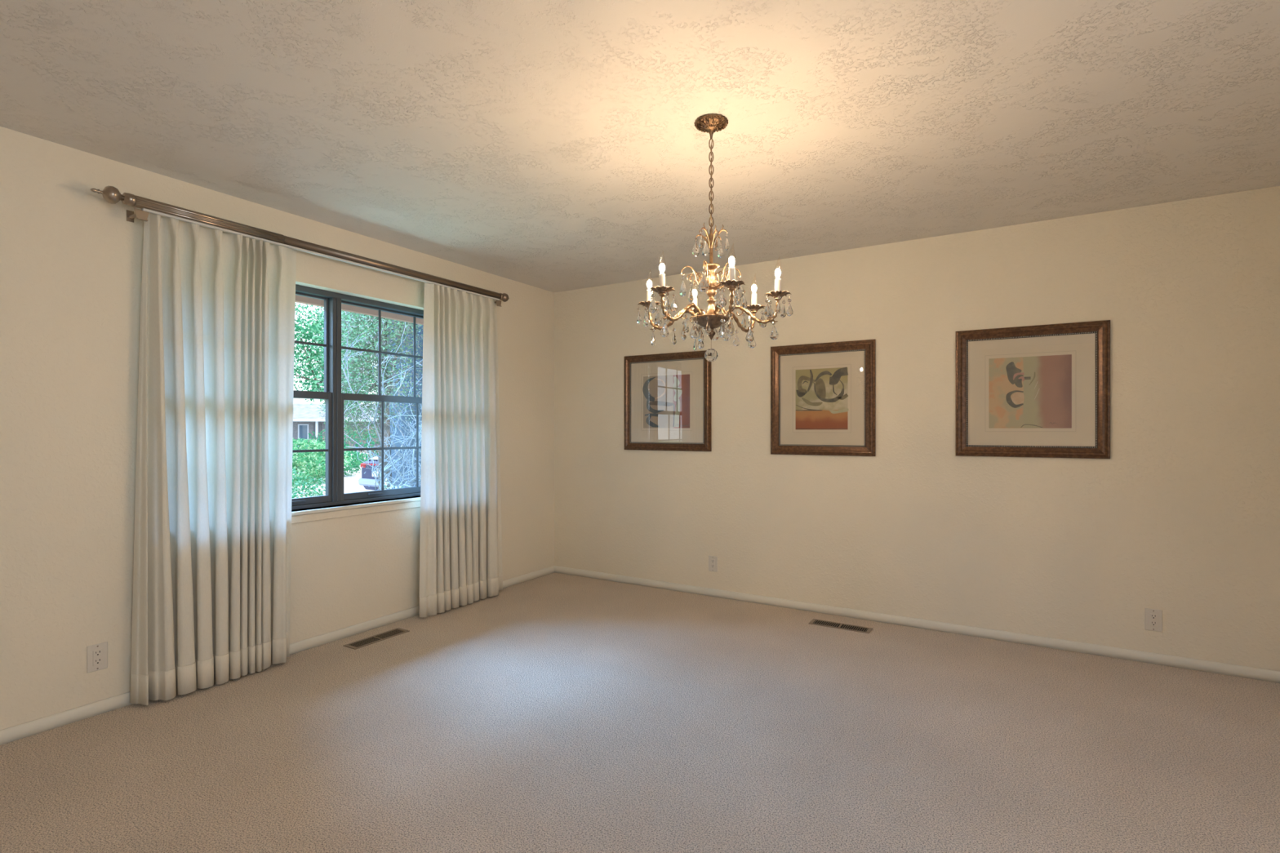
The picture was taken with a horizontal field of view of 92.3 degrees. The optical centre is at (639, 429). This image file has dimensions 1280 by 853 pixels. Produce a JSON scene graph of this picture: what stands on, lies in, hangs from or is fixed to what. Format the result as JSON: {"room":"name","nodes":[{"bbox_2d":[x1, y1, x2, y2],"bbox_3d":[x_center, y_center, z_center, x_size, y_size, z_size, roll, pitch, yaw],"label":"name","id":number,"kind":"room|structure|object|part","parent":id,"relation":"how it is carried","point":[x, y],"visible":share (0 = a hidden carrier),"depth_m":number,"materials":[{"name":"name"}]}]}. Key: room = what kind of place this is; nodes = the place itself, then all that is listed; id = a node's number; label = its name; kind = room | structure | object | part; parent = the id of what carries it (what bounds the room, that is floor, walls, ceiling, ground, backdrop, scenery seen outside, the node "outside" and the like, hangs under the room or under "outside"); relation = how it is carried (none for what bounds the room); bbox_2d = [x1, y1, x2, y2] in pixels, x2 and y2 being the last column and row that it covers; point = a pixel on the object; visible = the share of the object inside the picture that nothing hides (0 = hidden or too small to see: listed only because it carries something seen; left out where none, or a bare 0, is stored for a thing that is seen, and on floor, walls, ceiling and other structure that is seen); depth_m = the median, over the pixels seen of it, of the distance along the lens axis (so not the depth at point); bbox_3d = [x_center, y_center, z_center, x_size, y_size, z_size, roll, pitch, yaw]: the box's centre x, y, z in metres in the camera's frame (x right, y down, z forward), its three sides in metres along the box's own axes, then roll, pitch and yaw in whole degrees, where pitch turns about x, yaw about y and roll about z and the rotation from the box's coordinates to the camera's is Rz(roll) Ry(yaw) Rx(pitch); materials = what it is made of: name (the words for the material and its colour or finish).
{"room":"dining room","nodes":[
{"label":"dining room","id":0,"kind":"room"},
{"bbox_2d":[0,126,554,730],"bbox_3d":[-2.464,0.322,2.717,0.200,3.037,6.706,0,0,31],"label":"wall","id":1,"kind":"structure","parent":0,"point":[71,259],"depth_m":2.70,"materials":[{"name":"beige paint"}]},
{"bbox_2d":[86,641,107,673],"bbox_3d":[-2.364,0.992,2.680,0.008,0.116,0.072,0,0,31],"label":"wall outlet","id":2,"kind":"object","parent":1,"relation":"attached to","point":[97,654],"visible":1,"depth_m":2.68,"materials":[{"name":"beige plastic"}]},
{"bbox_2d":[93,648,102,666],"bbox_3d":[-2.362,0.992,2.679,0.004,0.067,0.033,0,0,31],"label":"receptacle","id":3,"kind":"object","parent":2,"relation":"attached to","point":[97,653],"depth_m":2.68,"materials":[{"name":"beige plastic"}]},
{"bbox_2d":[0,565,554,745],"bbox_3d":[-2.372,1.212,2.661,0.015,0.055,6.306,0,0,31],"label":"baseboard","id":4,"kind":"structure","parent":1,"relation":"attached to","point":[28,729],"depth_m":2.75,"materials":[{"name":"beige paint"}]},
{"bbox_2d":[90,185,509,306],"bbox_3d":[-1.684,-0.984,3.657,0.163,0.114,2.497,0,0,31],"label":"curtain rod","id":5,"kind":"object","parent":1,"relation":"attached to","point":[111,194],"visible":0.98,"depth_m":3.15,"materials":[{"name":"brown metal"}]},
{"bbox_2d":[129,213,296,705],"bbox_3d":[-2.052,0.128,3.041,0.122,2.210,0.728,0,0,32],"label":"curtain","id":6,"kind":"object","parent":5,"relation":"hanging from","point":[212,538],"visible":1,"depth_m":2.98,"materials":[{"name":"white fabric"}]},
{"bbox_2d":[418,282,502,617],"bbox_3d":[-1.244,0.128,4.367,0.131,2.209,0.803,0,0,31],"label":"curtain","id":7,"kind":"object","parent":5,"relation":"hanging from","point":[460,543],"visible":1,"depth_m":4.29,"materials":[{"name":"white fabric"}]},
{"bbox_2d":[291,500,420,524],"bbox_3d":[-1.723,0.498,3.738,0.012,0.044,2.080,0,0,31],"label":"trim","id":8,"kind":"structure","parent":1,"relation":"attached to","point":[353,512],"depth_m":3.71,"materials":[{"name":"beige paint"}]},
{"bbox_2d":[291,496,420,515],"bbox_3d":[-1.783,0.465,3.774,0.183,0.020,2.120,0,0,31],"label":"window sill","id":9,"kind":"structure","parent":1,"relation":"attached to","point":[313,510],"depth_m":3.69,"materials":[{"name":"beige paint"}]},
{"bbox_2d":[291,284,423,510],"bbox_3d":[-1.823,-0.186,3.798,0.090,1.283,2.020,0,0,31],"label":"window","id":10,"kind":"structure","parent":1,"relation":"in","point":[333,396],"depth_m":3.73,"materials":[{"name":"brown metal"}]},
{"bbox_3d":[-1.958,0.410,3.506,0.019,0.010,0.100,0,0,31],"label":"lift handle","id":11,"kind":"part","parent":10,"relation":"part of","materials":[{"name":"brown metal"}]},
{"bbox_3d":[-2.124,-0.489,3.349,0.028,0.613,0.880,0,0,31],"label":"sash","id":12,"kind":"part","parent":10,"relation":"part of","materials":[{"name":"brown metal"}]},
{"bbox_3d":[-2.094,0.104,3.331,0.034,0.658,0.880,0,0,31],"label":"sash","id":13,"kind":"part","parent":10,"relation":"part of","materials":[{"name":"brown metal"}]},
{"bbox_3d":[-1.696,0.410,3.941,0.019,0.010,0.100,0,0,31],"label":"lift handle","id":14,"kind":"part","parent":10,"relation":"part of","materials":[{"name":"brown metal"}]},
{"bbox_3d":[-1.573,0.104,4.194,0.034,0.658,1.024,0,0,31],"label":"sash","id":15,"kind":"part","parent":10,"relation":"part of","materials":[{"name":"brown metal"}]},
{"bbox_3d":[-1.603,-0.489,4.212,0.028,0.613,1.024,0,0,31],"label":"sash","id":16,"kind":"part","parent":10,"relation":"part of","materials":[{"name":"brown metal"}]},
{"bbox_2d":[0,0,1279,292],"bbox_3d":[-0.118,-1.297,1.330,5.750,0.200,6.756,0,0,31],"label":"ceiling","id":17,"kind":"structure","parent":0,"point":[551,145],"depth_m":2.29,"materials":[{"name":"white paint"}]},
{"bbox_2d":[636,113,792,361],"bbox_3d":[0.279,-0.731,2.387,0.608,0.931,0.585,0,0,31],"label":"chandelier","id":18,"kind":"object","parent":17,"relation":"hanging from","point":[708,321],"visible":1,"depth_m":2.36,"materials":[{"name":"gold metal"}]},
{"bbox_3d":[0.132,-0.447,2.446,0.224,0.097,0.025,0,0,19],"label":"arm","id":19,"kind":"part","parent":18,"relation":"part of","materials":[{"name":"gold metal"}]},
{"bbox_3d":[0.155,-0.447,2.292,0.224,0.096,0.025,0,0,-41],"label":"arm","id":20,"kind":"part","parent":18,"relation":"part of","materials":[{"name":"gold metal"}]},
{"bbox_3d":[0.253,-0.447,2.544,0.025,0.097,0.224,0,0,-10],"label":"arm","id":21,"kind":"part","parent":18,"relation":"part of","materials":[{"name":"gold metal"}]},
{"bbox_3d":[0.277,-0.395,2.390,0.150,0.091,0.150,0,0,31],"label":"lamp shade","id":22,"kind":"part","parent":18,"relation":"part of","materials":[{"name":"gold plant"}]},
{"bbox_3d":[0.277,-0.947,2.390,0.009,0.367,0.009,0,0,17],"label":"cord","id":23,"kind":"part","parent":18,"relation":"part of","materials":[{"name":"gold metal"}]},
{"bbox_3d":[0.301,-0.447,2.236,0.025,0.097,0.224,0,0,-10],"label":"arm","id":24,"kind":"part","parent":18,"relation":"part of","materials":[{"name":"gold metal"}]},
{"bbox_3d":[0.399,-0.447,2.488,0.224,0.096,0.025,0,0,-41],"label":"arm","id":25,"kind":"part","parent":18,"relation":"part of","materials":[{"name":"gold metal"}]},
{"bbox_3d":[0.422,-0.447,2.334,0.224,0.097,0.025,0,0,19],"label":"arm","id":26,"kind":"part","parent":18,"relation":"part of","materials":[{"name":"gold metal"}]},
{"bbox_2d":[0,572,1279,852],"bbox_3d":[-0.075,1.300,1.275,5.420,0.120,6.506,0,0,31],"label":"floor","id":27,"kind":"structure","parent":0,"point":[553,713],"depth_m":2.37,"materials":[{"name":"beige carpet"}]},
{"bbox_2d":[342,627,409,649],"bbox_3d":[-1.559,1.238,3.653,0.112,0.005,0.370,0,0,31],"label":"floor vent","id":28,"kind":"object","parent":27,"relation":"in","point":[375,638],"visible":1,"depth_m":3.64,"materials":[{"name":"brown metal"}]},
{"bbox_2d":[808,618,872,633],"bbox_3d":[1.263,1.238,3.879,0.370,0.005,0.112,0,0,31],"label":"floor vent","id":29,"kind":"object","parent":27,"relation":"in","point":[816,622],"visible":1,"depth_m":3.87,"materials":[{"name":"brown metal"}]},
{"bbox_2d":[554,186,1279,671],"bbox_3d":[1.657,0.121,4.029,5.500,2.637,0.200,0,0,31],"label":"wall","id":30,"kind":"structure","parent":0,"point":[1181,520],"depth_m":3.69,"materials":[{"name":"beige paint"}]},
{"bbox_2d":[624,350,711,451],"bbox_3d":[0.198,-0.216,4.773,0.765,0.755,0.026,0,0,31],"label":"framed picture","id":31,"kind":"object","parent":30,"relation":"attached to","point":[668,396],"visible":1,"depth_m":4.77,"materials":[{"name":"brown metal"}]},
{"bbox_2d":[642,373,689,427],"bbox_3d":[0.200,-0.217,4.780,0.417,0.409,0.001,0,0,31],"label":"art print","id":32,"kind":"object","parent":31,"relation":"attached to","point":[665,397],"depth_m":4.78,"materials":[{"name":"multicoloured paper"}]},
{"bbox_2d":[708,555,717,572],"bbox_3d":[0.543,0.998,4.580,0.072,0.116,0.008,0,0,31],"label":"wall outlet","id":33,"kind":"object","parent":30,"relation":"attached to","point":[713,560],"visible":1,"depth_m":4.58,"materials":[{"name":"beige plastic"}]},
{"bbox_2d":[711,559,715,568],"bbox_3d":[0.542,0.998,4.579,0.033,0.067,0.004,0,0,31],"label":"receptacle","id":34,"kind":"object","parent":33,"relation":"attached to","point":[713,561],"depth_m":4.58,"materials":[{"name":"beige plastic"}]},
{"bbox_2d":[770,339,875,456],"bbox_3d":[1.220,-0.207,4.156,0.702,0.758,0.026,0,0,31],"label":"framed picture","id":35,"kind":"object","parent":30,"relation":"attached to","point":[823,395],"visible":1,"depth_m":4.15,"materials":[{"name":"brown metal"}]},
{"bbox_3d":[1.223,-0.207,4.160,0.583,0.639,0.009,0,0,31],"label":"bead trim","id":36,"kind":"part","parent":35,"relation":"part of","materials":[{"name":"silver metal"}]},
{"bbox_2d":[795,367,848,429],"bbox_3d":[1.228,-0.209,4.160,0.356,0.415,0.001,0,0,31],"label":"art print","id":37,"kind":"object","parent":35,"relation":"attached to","point":[822,393],"depth_m":4.16},
{"bbox_2d":[554,565,1279,683],"bbox_3d":[1.516,1.212,3.989,5.300,0.055,0.015,0,0,31],"label":"baseboard","id":38,"kind":"structure","parent":30,"relation":"attached to","point":[1273,676],"depth_m":3.71,"materials":[{"name":"beige paint"}]},
{"bbox_2d":[955,320,1110,458],"bbox_3d":[2.239,-0.220,3.542,0.752,0.757,0.026,0,0,31],"label":"framed picture","id":39,"kind":"object","parent":30,"relation":"attached to","point":[1043,391],"visible":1,"depth_m":3.53,"materials":[{"name":"brown metal"}]},
{"bbox_2d":[988,354,1071,428],"bbox_3d":[2.244,-0.215,3.547,0.403,0.413,0.001,0,0,31],"label":"art print","id":40,"kind":"object","parent":39,"relation":"attached to","point":[1026,391],"depth_m":3.54,"materials":[{"name":"multicoloured"}]},
{"bbox_2d":[1144,608,1162,631],"bbox_3d":[2.725,1.010,3.263,0.072,0.116,0.008,0,0,31],"label":"wall outlet","id":41,"kind":"object","parent":30,"relation":"attached to","point":[1153,617],"visible":1,"depth_m":3.26,"materials":[{"name":"beige plastic"}]},
{"bbox_2d":[1149,613,1157,626],"bbox_3d":[2.724,1.010,3.261,0.033,0.067,0.004,0,0,31],"label":"receptacle","id":42,"kind":"object","parent":41,"relation":"attached to","point":[1153,617],"depth_m":3.26,"materials":[{"name":"beige plastic"}]},
{"label":"outside","id":43,"kind":"structure","parent":0,"visible":0},
{"bbox_2d":[292,450,374,497],"bbox_3d":[-21.140,1.830,36.411,49.000,0.001,35.500,0,0,31],"label":"driveway","id":44,"kind":"structure","parent":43,"point":[351,484],"depth_m":20.27,"materials":[{"name":"concrete"}]},
{"bbox_2d":[293,302,377,408],"bbox_3d":[-8.717,-0.929,16.609,3.674,5.544,2.275,0,0,-43],"label":"leafy tree","id":45,"kind":"object","parent":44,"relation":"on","point":[313,328],"visible":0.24,"depth_m":16.35,"materials":[{"name":"green plant"}]},
{"bbox_2d":[297,306,377,413],"bbox_3d":[-13.909,-2.192,29.403,4.174,8.072,3.920,0,0,31],"label":"leafy tree","id":46,"kind":"object","parent":44,"relation":"on","point":[318,376],"visible":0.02,"depth_m":28.65,"materials":[{"name":"green plant"}]},
{"bbox_2d":[358,456,377,490],"bbox_3d":[-5.190,1.080,17.115,1.904,1.520,4.640,0,0,36],"label":"car","id":47,"kind":"object","parent":44,"relation":"on","point":[367,479],"visible":0.06,"depth_m":15.57,"materials":[{"name":"blue paint"}]},
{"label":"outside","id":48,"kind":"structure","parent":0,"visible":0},
{"bbox_3d":[-61.165,1.940,60.276,159.800,0.200,200.000,0,0,31],"label":"ground","id":49,"kind":"structure","parent":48,"visible":0},
{"bbox_2d":[291,467,325,498],"bbox_3d":[-4.073,1.193,6.869,1.941,1.692,1.375,0,0,31],"label":"clipped hedge","id":50,"kind":"object","parent":49,"relation":"on","point":[295,489],"visible":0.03,"depth_m":6.92,"materials":[{"name":"green plant"}]},
{"bbox_2d":[292,438,352,485],"bbox_3d":[-11.724,1.148,20.913,3.453,1.839,3.396,0,0,31],"label":"rounded bush","id":51,"kind":"object","parent":49,"relation":"on","point":[301,457],"visible":0.36,"depth_m":20.56,"materials":[{"name":"green plant"}]},
{"bbox_2d":[293,446,368,478],"bbox_3d":[-12.059,1.286,23.939,2.776,1.496,2.814,0,0,31],"label":"rounded bush","id":52,"kind":"object","parent":49,"relation":"on","point":[356,464],"visible":0.23,"depth_m":24.03,"materials":[{"name":"green plant"}]},
{"bbox_2d":[292,403,377,449],"bbox_3d":[-30.199,-0.335,59.219,20.040,4.350,10.500,0,0,-7],"label":"house","id":53,"kind":"structure","parent":49,"relation":"on","point":[306,420],"depth_m":55.77,"materials":[{"name":"brick"}]},
{"bbox_3d":[-30.477,0.715,55.681,0.700,2.250,0.100,0,0,-7],"label":"door","id":54,"kind":"part","parent":53,"relation":"part of","materials":[{"name":"blue"}]},
{"bbox_3d":[-30.477,0.665,55.676,0.900,2.350,0.050,0,0,-7],"label":"door frame","id":55,"kind":"part","parent":53,"relation":"part of","materials":[{"name":"white"}]},
{"bbox_3d":[-29.284,0.640,55.809,0.700,2.400,0.110,0,0,-7],"label":"shutter panel","id":56,"kind":"part","parent":53,"relation":"part of","materials":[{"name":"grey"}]},
{"bbox_3d":[-28.686,0.540,54.607,0.180,2.600,0.180,0,0,-7],"label":"porch post","id":57,"kind":"part","parent":53,"relation":"part of","materials":[{"name":"white"}]},
{"bbox_2d":[293,426,377,464],"bbox_3d":[-15.393,0.914,33.919,6.762,2.330,6.567,0,0,31],"label":"rounded bush","id":58,"kind":"object","parent":49,"relation":"on","point":[320,438],"visible":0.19,"depth_m":32.45,"materials":[{"name":"green plant"}]},
{"bbox_2d":[312,306,423,489],"bbox_3d":[-2.843,-0.300,6.633,1.416,4.287,0.911,0,0,26],"label":"juniper tree","id":59,"kind":"object","parent":49,"relation":"on","point":[357,361],"visible":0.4,"depth_m":6.60,"materials":[{"name":"green plant"}]},
{"bbox_2d":[342,320,422,490],"bbox_3d":[-2.213,0.434,5.879,1.204,2.966,1.013,0,0,31],"label":"bare shrub","id":60,"kind":"object","parent":49,"relation":"on","point":[408,483],"visible":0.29,"depth_m":5.78,"materials":[{"name":"grey plant"}]},
{"bbox_2d":[383,478,403,489],"bbox_3d":[-1.962,1.210,4.991,0.661,1.630,0.631,0,0,31],"label":"flowering shrub","id":61,"kind":"object","parent":49,"relation":"on","point":[386,479],"visible":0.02,"depth_m":5.02,"materials":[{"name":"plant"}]},
{"bbox_2d":[386,318,423,488],"bbox_3d":[-1.850,0.240,6.781,2.950,3.200,0.200,0,0,31],"label":"wall","id":62,"kind":"structure","parent":49,"relation":"on","point":[398,444],"depth_m":7.19,"materials":[{"name":"blue"}]},
{"bbox_2d":[295,294,423,324],"bbox_3d":[-3.266,-1.062,3.139,0.050,0.275,14.000,0,0,31],"label":"trim","id":63,"kind":"structure","parent":62,"relation":"attached to","point":[299,299],"depth_m":4.87,"materials":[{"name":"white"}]}
]}

